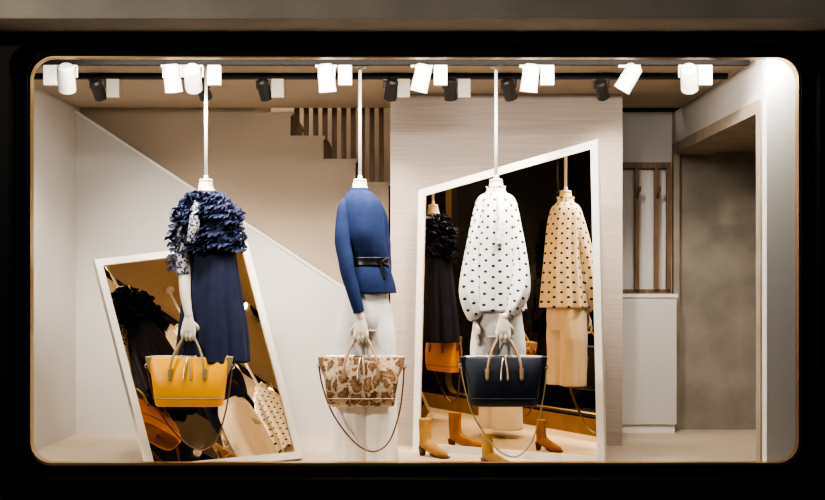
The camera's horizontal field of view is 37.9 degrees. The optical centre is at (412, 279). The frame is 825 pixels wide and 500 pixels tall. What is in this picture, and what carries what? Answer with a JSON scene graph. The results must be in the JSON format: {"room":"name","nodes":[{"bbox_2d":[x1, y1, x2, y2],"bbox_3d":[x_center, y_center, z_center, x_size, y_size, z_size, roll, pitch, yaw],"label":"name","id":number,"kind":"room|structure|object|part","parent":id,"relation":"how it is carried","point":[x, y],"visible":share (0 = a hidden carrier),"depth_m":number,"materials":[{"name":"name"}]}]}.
{"room":"outside shop window","nodes":[
{"label":"outside shop window","id":0,"kind":"room"},
{"bbox_2d":[34,86,80,450],"bbox_3d":[-2.360,-0.600,7.825,0.120,3.300,3.550,0,0,0],"label":"wall","id":1,"kind":"structure","parent":0,"point":[54,118],"depth_m":7.71,"materials":[{"name":"white paint"}]},
{"bbox_2d":[76,114,344,433],"bbox_3d":[-1.220,-0.045,8.240,2.160,2.190,0.080,0,0,0],"label":"wall","id":2,"kind":"structure","parent":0,"point":[125,202],"depth_m":8.20,"materials":[{"name":"white paint"}]},
{"bbox_2d":[76,111,344,289],"bbox_3d":[-1.220,-0.440,8.238,2.160,1.440,0.095,0,0,0],"label":"trim","id":3,"kind":"structure","parent":2,"relation":"attached to","point":[77,112],"depth_m":8.19,"materials":[{"name":"white paint"}]},
{"bbox_2d":[271,108,389,181],"bbox_3d":[-1.220,-0.600,9.450,2.160,3.300,0.100,0,0,0],"label":"wall","id":4,"kind":"structure","parent":0,"point":[348,110],"depth_m":9.40,"materials":[{"name":"beige paint"}]},
{"bbox_2d":[34,60,754,107],"bbox_3d":[0.300,-1.220,7.135,5.400,0.080,2.170,0,0,0],"label":"ceiling","id":5,"kind":"structure","parent":0,"point":[133,93],"depth_m":7.39,"materials":[{"name":"paint"}]},
{"bbox_2d":[164,66,250,363],"bbox_3d":[-1.126,-0.364,6.602,0.469,1.631,0.363,0,0,0],"label":"mannequin","id":6,"kind":"object","parent":5,"relation":"hanging from","point":[206,235],"visible":0.99,"depth_m":6.49},
{"bbox_3d":[-1.223,-0.036,6.534,0.106,0.738,0.213,0,0,-20],"label":"arm and hand","id":7,"kind":"part","parent":6,"relation":"part of","materials":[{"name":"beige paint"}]},
{"bbox_2d":[144,337,234,450],"bbox_3d":[-1.202,0.609,6.470,0.486,0.616,0.160,0,0,0],"label":"handbag","id":8,"kind":"object","parent":6,"relation":"hanging from","point":[177,381],"visible":1,"depth_m":6.41,"materials":[{"name":"yellow leather"}]},
{"bbox_3d":[-1.202,0.416,6.508,0.197,0.228,0.078,0,0,0],"label":"handle","id":9,"kind":"part","parent":8,"relation":"part of","materials":[{"name":"leather"}]},
{"bbox_3d":[-1.214,0.475,6.416,0.012,0.123,0.053,0,0,17],"label":"zip pull","id":10,"kind":"part","parent":8,"relation":"part of","materials":[{"name":"silver metal"}]},
{"bbox_3d":[-1.202,0.416,6.432,0.197,0.228,0.078,0,0,0],"label":"handle","id":11,"kind":"part","parent":8,"relation":"part of","materials":[{"name":"leather"}]},
{"bbox_3d":[-1.190,0.475,6.416,0.012,0.123,0.053,0,0,-17],"label":"zip pull","id":12,"kind":"part","parent":8,"relation":"part of","materials":[{"name":"leather"}]},
{"bbox_3d":[-1.179,-0.320,6.480,0.071,0.252,0.115,0,0,0],"label":"lace panel","id":13,"kind":"part","parent":6,"relation":"part of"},
{"bbox_3d":[-1.136,-0.872,6.600,0.070,0.616,0.070,0,0,0],"label":"hanging rod","id":14,"kind":"part","parent":6,"relation":"part of","materials":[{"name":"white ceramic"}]},
{"bbox_2d":[333,66,397,460],"bbox_3d":[-0.256,-0.092,6.584,0.356,2.176,0.286,0,0,-11],"label":"mannequin","id":15,"kind":"object","parent":5,"relation":"hanging from","point":[362,237],"visible":0.94,"depth_m":6.51},
{"bbox_3d":[-0.335,0.563,6.605,0.212,0.864,0.218,0,0,0],"label":"trouser leg","id":16,"kind":"part","parent":15,"relation":"part of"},
{"bbox_3d":[-0.325,-0.010,6.506,0.106,0.707,0.204,0,0,-38],"label":"arm and hand","id":17,"kind":"part","parent":15,"relation":"part of","materials":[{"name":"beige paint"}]},
{"bbox_3d":[-0.289,-0.872,6.600,0.070,0.616,0.070,0,0,0],"label":"hanging rod","id":18,"kind":"part","parent":15,"relation":"part of","materials":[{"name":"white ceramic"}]},
{"bbox_2d":[316,338,406,451],"bbox_3d":[-0.275,0.613,6.470,0.486,0.623,0.160,0,0,0],"label":"handbag","id":19,"kind":"object","parent":15,"relation":"hanging from","point":[350,381],"visible":1,"depth_m":6.41,"materials":[{"name":"leather"}]},
{"bbox_3d":[-0.287,0.475,6.416,0.012,0.123,0.053,0,0,17],"label":"zip pull","id":20,"kind":"part","parent":19,"relation":"part of","materials":[{"name":"silver metal"}]},
{"bbox_3d":[-0.275,0.416,6.432,0.197,0.228,0.078,0,0,0],"label":"handle","id":21,"kind":"part","parent":19,"relation":"part of","materials":[{"name":"beige leather"}]},
{"bbox_3d":[-0.263,0.475,6.416,0.012,0.123,0.053,0,0,-17],"label":"zip pull","id":22,"kind":"part","parent":19,"relation":"part of","materials":[{"name":"beige leather"}]},
{"bbox_3d":[-0.184,0.564,6.595,0.213,0.864,0.216,0,0,0],"label":"trouser leg","id":23,"kind":"part","parent":15,"relation":"part of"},
{"bbox_2d":[34,73,727,79],"bbox_3d":[-0.225,-1.164,6.860,4.050,0.030,0.036,0,0,0],"label":"track","id":24,"kind":"object","parent":5,"relation":"attached to","point":[38,76],"visible":0.64,"depth_m":6.84,"materials":[{"name":"black metal"}]},
{"bbox_2d":[89,78,119,100],"bbox_3d":[-1.761,-1.088,6.867,0.174,0.128,0.132,0,0,0],"label":"track spotlight","id":25,"kind":"object","parent":24,"relation":"attached to","point":[112,86],"visible":1,"depth_m":6.84,"materials":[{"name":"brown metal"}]},
{"bbox_2d":[198,78,212,101],"bbox_3d":[-1.198,-1.088,6.867,0.099,0.133,0.124,0,0,0],"label":"track spotlight","id":26,"kind":"object","parent":24,"relation":"attached to","point":[201,94],"visible":0.44,"depth_m":6.86,"materials":[{"name":"brown metal"}]},
{"bbox_2d":[255,78,283,101],"bbox_3d":[-0.816,-1.088,6.867,0.164,0.134,0.123,0,0,0],"label":"track spotlight","id":27,"kind":"object","parent":24,"relation":"attached to","point":[276,85],"visible":1,"depth_m":6.84,"materials":[{"name":"brown metal"}]},
{"bbox_2d":[383,78,409,101],"bbox_3d":[-0.091,-1.088,6.867,0.154,0.134,0.124,0,0,0],"label":"track spotlight","id":28,"kind":"object","parent":24,"relation":"attached to","point":[395,88],"visible":1,"depth_m":6.84,"materials":[{"name":"brown metal"}]},
{"bbox_2d":[442,78,470,101],"bbox_3d":[0.249,-1.089,6.866,0.164,0.137,0.116,0,0,0],"label":"track spotlight","id":29,"kind":"object","parent":24,"relation":"attached to","point":[463,85],"visible":0.87,"depth_m":6.84,"materials":[{"name":"brown metal"}]},
{"bbox_2d":[500,78,516,101],"bbox_3d":[0.552,-1.088,6.867,0.101,0.134,0.121,0,0,0],"label":"track spotlight","id":30,"kind":"object","parent":24,"relation":"attached to","point":[507,84],"visible":1,"depth_m":6.84,"materials":[{"name":"brown metal"}]},
{"bbox_2d":[593,78,609,100],"bbox_3d":[1.082,-1.088,6.867,0.100,0.124,0.133,0,0,0],"label":"track spotlight","id":31,"kind":"object","parent":24,"relation":"attached to","point":[600,85],"visible":1,"depth_m":6.84,"materials":[{"name":"brown metal"}]},
{"bbox_2d":[41,60,749,65],"bbox_3d":[-0.225,-1.164,6.420,4.050,0.030,0.036,0,0,0],"label":"track","id":32,"kind":"object","parent":5,"relation":"attached to","point":[50,62],"visible":0.78,"depth_m":6.40,"materials":[{"name":"black"}]},
{"bbox_2d":[43,63,77,93],"bbox_3d":[-1.881,-1.077,6.427,0.179,0.166,0.155,0,0,0],"label":"track spotlight","id":33,"kind":"object","parent":32,"relation":"attached to","point":[62,75],"visible":1,"depth_m":6.40,"materials":[{"name":"white metal"}]},
{"bbox_2d":[161,64,182,92],"bbox_3d":[-1.284,-1.079,6.425,0.108,0.164,0.120,0,0,44],"label":"track spotlight","id":34,"kind":"object","parent":32,"relation":"attached to","point":[171,73],"visible":1,"depth_m":6.39,"materials":[{"name":"white metal"}]},
{"bbox_2d":[182,63,221,93],"bbox_3d":[-1.129,-1.077,6.428,0.209,0.158,0.164,0,0,0],"label":"track spotlight","id":35,"kind":"object","parent":32,"relation":"attached to","point":[191,72],"visible":1,"depth_m":6.40,"materials":[{"name":"white metal"}]},
{"bbox_2d":[315,63,351,92],"bbox_3d":[-0.421,-1.080,6.423,0.194,0.157,0.106,0,0,0],"label":"track spotlight","id":36,"kind":"object","parent":32,"relation":"attached to","point":[326,72],"visible":1,"depth_m":6.39,"materials":[{"name":"white metal"}]},
{"bbox_2d":[410,63,446,92],"bbox_3d":[0.086,-1.079,6.423,0.199,0.164,0.111,0,0,0],"label":"track spotlight","id":37,"kind":"object","parent":32,"relation":"attached to","point":[422,74],"visible":1,"depth_m":6.39,"materials":[{"name":"white metal"}]},
{"bbox_2d":[519,63,553,92],"bbox_3d":[0.664,-1.080,6.423,0.184,0.159,0.107,0,0,0],"label":"track spotlight","id":38,"kind":"object","parent":32,"relation":"attached to","point":[530,74],"visible":1,"depth_m":6.40,"materials":[{"name":"white metal"}]},
{"bbox_2d":[614,63,641,93],"bbox_3d":[1.154,-1.078,6.423,0.146,0.168,0.115,0,0,0],"label":"track spotlight","id":39,"kind":"object","parent":32,"relation":"attached to","point":[631,73],"visible":1,"depth_m":6.39,"materials":[{"name":"white metal"}]},
{"bbox_2d":[678,63,711,93],"bbox_3d":[1.512,-1.077,6.428,0.179,0.160,0.161,0,0,0],"label":"track spotlight","id":40,"kind":"object","parent":32,"relation":"attached to","point":[691,80],"visible":1,"depth_m":6.40,"materials":[{"name":"white metal"}]},
{"bbox_2d":[459,66,530,355],"bbox_3d":[0.447,-0.265,6.593,0.386,1.829,0.313,0,0,0],"label":"mannequin","id":41,"kind":"object","parent":5,"relation":"hanging from","point":[494,283],"visible":0.93,"depth_m":6.49},
{"bbox_3d":[0.406,0.407,6.602,0.179,0.485,0.178,0,0,0],"label":"trouser leg","id":42,"kind":"part","parent":41,"relation":"part of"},
{"bbox_3d":[0.459,-0.872,6.600,0.070,0.616,0.070,0,0,0],"label":"hanging rod","id":43,"kind":"part","parent":41,"relation":"part of","materials":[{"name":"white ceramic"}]},
{"bbox_2d":[458,339,548,457],"bbox_3d":[0.491,0.627,6.470,0.486,0.652,0.160,0,0,0],"label":"handbag","id":44,"kind":"object","parent":41,"relation":"hanging from","point":[492,381],"visible":1,"depth_m":6.42,"materials":[{"name":"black leather"}]},
{"bbox_3d":[0.479,0.475,6.416,0.012,0.123,0.053,0,0,17],"label":"zip pull","id":45,"kind":"part","parent":44,"relation":"part of","materials":[{"name":"silver metal"}]},
{"bbox_3d":[0.491,0.416,6.508,0.197,0.228,0.078,0,0,0],"label":"handle","id":46,"kind":"part","parent":44,"relation":"part of","materials":[{"name":"beige leather"}]},
{"bbox_3d":[0.491,0.416,6.432,0.197,0.228,0.078,0,0,0],"label":"handle","id":47,"kind":"part","parent":44,"relation":"part of","materials":[{"name":"beige leather"}]},
{"bbox_3d":[0.503,0.475,6.416,0.012,0.123,0.053,0,0,-17],"label":"zip pull","id":48,"kind":"part","parent":44,"relation":"part of","materials":[{"name":"beige leather"}]},
{"bbox_3d":[0.525,-0.015,6.507,0.105,0.707,0.188,0,0,31],"label":"arm and hand","id":49,"kind":"part","parent":41,"relation":"part of","materials":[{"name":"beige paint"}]},
{"bbox_3d":[0.536,0.407,6.598,0.182,0.485,0.177,0,0,0],"label":"trouser leg","id":50,"kind":"part","parent":41,"relation":"part of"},
{"bbox_2d":[37,430,755,460],"bbox_3d":[0.350,1.110,7.825,5.300,0.120,3.550,0,0,0],"label":"floor","id":51,"kind":"structure","parent":0,"point":[681,445],"depth_m":7.48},
{"bbox_2d":[93,241,302,460],"bbox_3d":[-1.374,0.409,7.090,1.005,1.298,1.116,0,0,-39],"label":"mirror","id":52,"kind":"object","parent":51,"relation":"on","point":[141,299],"visible":0.54,"depth_m":6.87,"materials":[{"name":"mirror"}]},
{"bbox_2d":[81,108,389,303],"bbox_3d":[-1.224,-0.154,8.748,2.142,2.408,0.905,0,0,0],"label":"wall","id":53,"kind":"structure","parent":51,"relation":"on","point":[289,187],"depth_m":8.30,"materials":[{"name":"beige paint"}]},
{"bbox_2d":[294,108,383,181],"bbox_3d":[-0.505,-1.339,8.440,0.690,1.322,0.050,0,0,0],"label":"stair railing","id":54,"kind":"object","parent":53,"relation":"on","point":[296,110],"visible":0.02,"depth_m":8.42,"materials":[{"name":"brown wood"}]},
{"bbox_2d":[418,418,450,457],"bbox_3d":[0.125,0.939,7.124,0.227,0.224,0.072,0,0,43],"label":"boot","id":55,"kind":"object","parent":51,"relation":"on","point":[426,443],"visible":1,"depth_m":7.13,"materials":[{"name":"orange leather"}]},
{"bbox_2d":[480,432,508,460],"bbox_3d":[0.474,0.956,6.740,0.191,0.188,0.060,0,0,20],"label":"boot","id":56,"kind":"object","parent":51,"relation":"on","point":[488,454],"visible":0.67,"depth_m":6.73,"materials":[{"name":"orange leather"}]},
{"bbox_2d":[413,139,606,460],"bbox_3d":[0.552,0.124,7.124,1.255,1.851,0.035,0,0,30],"label":"mirror","id":57,"kind":"object","parent":51,"relation":"on","point":[557,194],"visible":0.82,"depth_m":7.01,"materials":[{"name":"mirror"}]},
{"bbox_2d":[622,294,677,432],"bbox_3d":[1.575,0.573,8.305,0.480,0.955,0.190,0,0,0],"label":"base cabinet","id":58,"kind":"object","parent":51,"relation":"on","point":[649,321],"visible":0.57,"depth_m":8.22,"materials":[{"name":"white paint"}]},
{"bbox_2d":[622,162,670,293],"bbox_3d":[1.590,-0.362,8.315,0.420,0.915,0.171,0,0,0],"label":"coat rack","id":59,"kind":"object","parent":58,"relation":"on","point":[636,166],"visible":0.84,"depth_m":8.33,"materials":[{"name":"brown wood"}]},
{"bbox_2d":[0,32,824,499],"bbox_3d":[0.000,0.175,5.920,6.800,3.250,0.120,0,0,0],"label":"wall","id":60,"kind":"structure","parent":0,"point":[16,483],"depth_m":5.86,"materials":[{"name":"black paint"}]},
{"bbox_2d":[0,0,824,31],"bbox_3d":[0.000,-1.531,5.710,6.800,0.638,0.300,0,0,0],"label":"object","id":61,"kind":"structure","parent":60,"relation":"attached to","point":[15,15],"depth_m":5.58,"materials":[{"name":"grey metal"}]},
{"bbox_2d":[15,45,813,476],"bbox_3d":[0.000,-0.150,6.000,4.600,2.400,0.100,0,0,0],"label":"window","id":62,"kind":"structure","parent":60,"relation":"in","point":[27,59],"depth_m":5.95,"materials":[{"name":"black metal"}]},
{"bbox_2d":[390,94,621,445],"bbox_3d":[0.595,-0.065,8.500,1.470,2.230,1.800,0,0,0],"label":"wall","id":63,"kind":"structure","parent":0,"point":[434,140],"depth_m":7.60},
{"bbox_2d":[622,112,755,429],"bbox_3d":[2.165,-0.065,8.470,1.670,2.230,0.100,0,0,0],"label":"wall","id":64,"kind":"structure","parent":0,"point":[717,191],"depth_m":8.42,"materials":[{"name":"grey concrete"}]},
{"bbox_2d":[675,60,794,460],"bbox_3d":[2.415,-0.065,7.310,1.170,2.230,2.220,0,0,0],"label":"wall","id":65,"kind":"structure","parent":0,"point":[773,81],"depth_m":6.20,"materials":[{"name":"white paint"}]},
{"bbox_2d":[672,98,761,460],"bbox_3d":[1.960,0.050,7.350,0.280,2.000,2.140,0,0,0],"label":"trim","id":66,"kind":"structure","parent":65,"relation":"attached to","point":[745,123],"depth_m":7.14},
{"bbox_2d":[719,136,755,151],"bbox_3d":[2.500,-0.950,7.350,0.800,0.100,2.140,0,0,0],"label":"ceiling","id":67,"kind":"structure","parent":0,"point":[749,145],"depth_m":8.15,"materials":[{"name":"brown wood"}]}
]}

